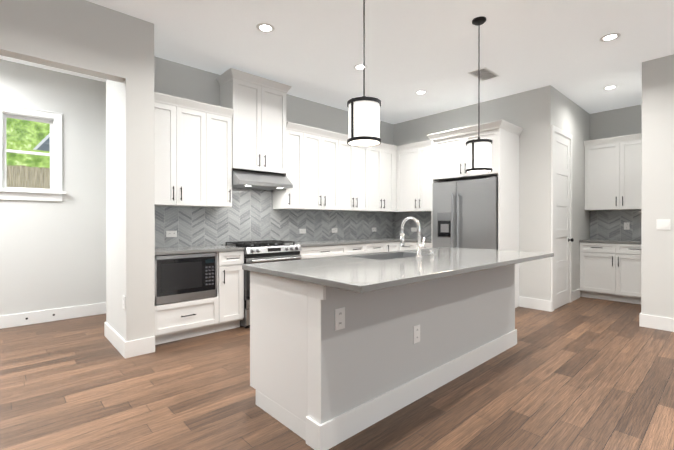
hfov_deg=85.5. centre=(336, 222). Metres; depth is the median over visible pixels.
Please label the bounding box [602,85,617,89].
recessed light
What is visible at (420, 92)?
recessed light
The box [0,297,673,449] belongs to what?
floor
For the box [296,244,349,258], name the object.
base cabinet
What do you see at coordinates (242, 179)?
hood
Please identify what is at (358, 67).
recessed light
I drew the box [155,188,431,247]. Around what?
backsplash
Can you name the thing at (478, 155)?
pendant light
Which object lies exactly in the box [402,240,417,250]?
base cabinet
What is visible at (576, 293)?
baseboard
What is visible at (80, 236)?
wall
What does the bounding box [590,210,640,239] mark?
backsplash
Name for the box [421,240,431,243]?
countertop
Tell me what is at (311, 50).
ceiling
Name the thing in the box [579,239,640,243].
countertop
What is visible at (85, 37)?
wall
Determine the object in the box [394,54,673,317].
wall
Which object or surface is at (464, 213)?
fridge
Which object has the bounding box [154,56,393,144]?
wall
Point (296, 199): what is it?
upper cabinet
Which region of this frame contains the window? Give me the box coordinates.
[0,103,65,200]
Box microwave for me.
[155,252,216,304]
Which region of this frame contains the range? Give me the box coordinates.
[221,240,301,327]
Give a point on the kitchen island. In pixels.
(342, 348)
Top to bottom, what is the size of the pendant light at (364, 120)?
1.315 m
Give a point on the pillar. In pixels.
(130, 187)
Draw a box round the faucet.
[400,217,433,257]
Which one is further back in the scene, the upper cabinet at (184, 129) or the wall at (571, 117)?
the wall at (571, 117)
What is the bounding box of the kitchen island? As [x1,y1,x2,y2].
[243,253,516,449]
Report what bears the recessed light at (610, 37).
in the ceiling
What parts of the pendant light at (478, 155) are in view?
lamp shade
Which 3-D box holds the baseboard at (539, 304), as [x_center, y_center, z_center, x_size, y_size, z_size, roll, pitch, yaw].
[2.743,1.123,5.053,0.019,0.145,0.413,0,0,-42]
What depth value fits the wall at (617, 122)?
5.95 m
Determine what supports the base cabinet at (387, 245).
on the floor
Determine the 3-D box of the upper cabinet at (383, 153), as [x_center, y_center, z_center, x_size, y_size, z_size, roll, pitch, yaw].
[0.620,-0.765,6.254,0.719,1.145,0.330,0,0,-42]
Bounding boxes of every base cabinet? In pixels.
[155,252,221,307]
[155,296,221,344]
[222,252,243,330]
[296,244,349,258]
[350,244,369,254]
[370,244,381,252]
[382,240,401,251]
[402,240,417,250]
[421,244,431,248]
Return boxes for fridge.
[432,176,497,249]
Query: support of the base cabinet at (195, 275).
on the floor
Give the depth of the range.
4.28 m
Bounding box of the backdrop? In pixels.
[6,118,49,188]
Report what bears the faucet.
on the island countertop at (359, 276)
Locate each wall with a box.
[0,0,125,82]
[0,59,105,315]
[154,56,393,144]
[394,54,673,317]
[554,88,589,296]
[590,104,641,139]
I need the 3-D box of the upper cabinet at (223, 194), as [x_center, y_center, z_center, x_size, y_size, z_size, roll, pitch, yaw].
[-1.494,-0.760,4.322,0.371,1.145,0.330,0,0,-42]
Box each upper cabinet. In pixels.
[154,92,213,207]
[214,104,233,207]
[218,68,293,191]
[270,124,309,211]
[310,128,341,211]
[342,134,373,211]
[374,142,393,211]
[390,145,397,211]
[398,140,441,211]
[434,120,517,181]
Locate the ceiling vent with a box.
[469,67,498,80]
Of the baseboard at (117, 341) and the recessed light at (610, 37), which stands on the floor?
the baseboard at (117, 341)
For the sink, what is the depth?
3.36 m
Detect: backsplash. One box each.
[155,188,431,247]
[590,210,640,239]
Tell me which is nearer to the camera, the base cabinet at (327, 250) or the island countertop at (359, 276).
the island countertop at (359, 276)
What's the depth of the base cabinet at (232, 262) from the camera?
4.04 m
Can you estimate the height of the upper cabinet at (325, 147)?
1.145 m
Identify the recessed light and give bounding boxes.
[256,23,274,32]
[353,64,367,69]
[415,90,426,94]
[599,33,620,41]
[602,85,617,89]
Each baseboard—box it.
[0,302,105,328]
[104,322,128,358]
[519,296,551,311]
[572,289,579,300]
[639,313,673,331]
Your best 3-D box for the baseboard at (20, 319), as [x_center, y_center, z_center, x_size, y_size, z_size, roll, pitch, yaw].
[-5.121,1.129,2.919,5.700,0.145,0.018,0,0,-42]
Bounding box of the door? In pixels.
[551,125,573,311]
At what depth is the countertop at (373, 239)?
5.41 m
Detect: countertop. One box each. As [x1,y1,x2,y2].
[155,244,244,255]
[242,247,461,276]
[278,249,553,292]
[281,236,421,247]
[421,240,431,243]
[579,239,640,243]
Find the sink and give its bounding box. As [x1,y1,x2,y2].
[348,252,429,259]
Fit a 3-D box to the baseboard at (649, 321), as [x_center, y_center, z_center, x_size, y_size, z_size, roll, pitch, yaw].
[5.453,1.131,2.086,0.017,0.145,5.785,0,0,-42]
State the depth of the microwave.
3.68 m
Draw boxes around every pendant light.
[347,0,380,146]
[466,16,491,173]
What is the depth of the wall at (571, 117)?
5.72 m
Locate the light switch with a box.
[656,219,669,229]
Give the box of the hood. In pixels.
[232,169,292,189]
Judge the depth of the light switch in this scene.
4.07 m
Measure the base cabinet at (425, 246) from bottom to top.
0.885 m
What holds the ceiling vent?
in the ceiling
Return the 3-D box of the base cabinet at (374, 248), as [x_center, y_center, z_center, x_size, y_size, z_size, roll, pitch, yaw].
[0.385,0.751,5.847,0.577,0.885,0.620,0,0,-42]
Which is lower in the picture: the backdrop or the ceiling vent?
the backdrop
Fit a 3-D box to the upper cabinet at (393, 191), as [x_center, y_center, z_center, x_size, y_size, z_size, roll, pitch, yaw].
[1.031,-0.766,6.587,0.455,1.145,0.393,0,0,-42]
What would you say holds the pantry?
on the floor
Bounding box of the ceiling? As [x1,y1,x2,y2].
[0,0,673,123]
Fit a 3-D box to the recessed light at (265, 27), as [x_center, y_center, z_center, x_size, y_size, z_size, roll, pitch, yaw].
[-0.679,-1.848,3.461,0.176,0.003,0.176,0,0,-42]
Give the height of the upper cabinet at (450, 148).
0.685 m
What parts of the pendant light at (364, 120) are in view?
lamp shade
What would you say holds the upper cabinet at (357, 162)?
attached to the wall at (172, 78)
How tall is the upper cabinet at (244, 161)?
1.355 m
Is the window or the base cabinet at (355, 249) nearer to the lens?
the window
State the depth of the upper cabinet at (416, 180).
6.11 m
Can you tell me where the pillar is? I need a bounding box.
[106,14,154,341]
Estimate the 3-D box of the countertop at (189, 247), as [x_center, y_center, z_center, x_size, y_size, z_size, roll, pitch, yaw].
[-1.608,0.317,4.013,0.960,0.077,0.635,0,0,-42]
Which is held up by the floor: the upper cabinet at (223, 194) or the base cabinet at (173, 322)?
the base cabinet at (173, 322)
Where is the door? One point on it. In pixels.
(562, 239)
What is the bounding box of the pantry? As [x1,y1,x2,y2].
[579,133,641,303]
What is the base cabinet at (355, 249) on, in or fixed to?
on the floor

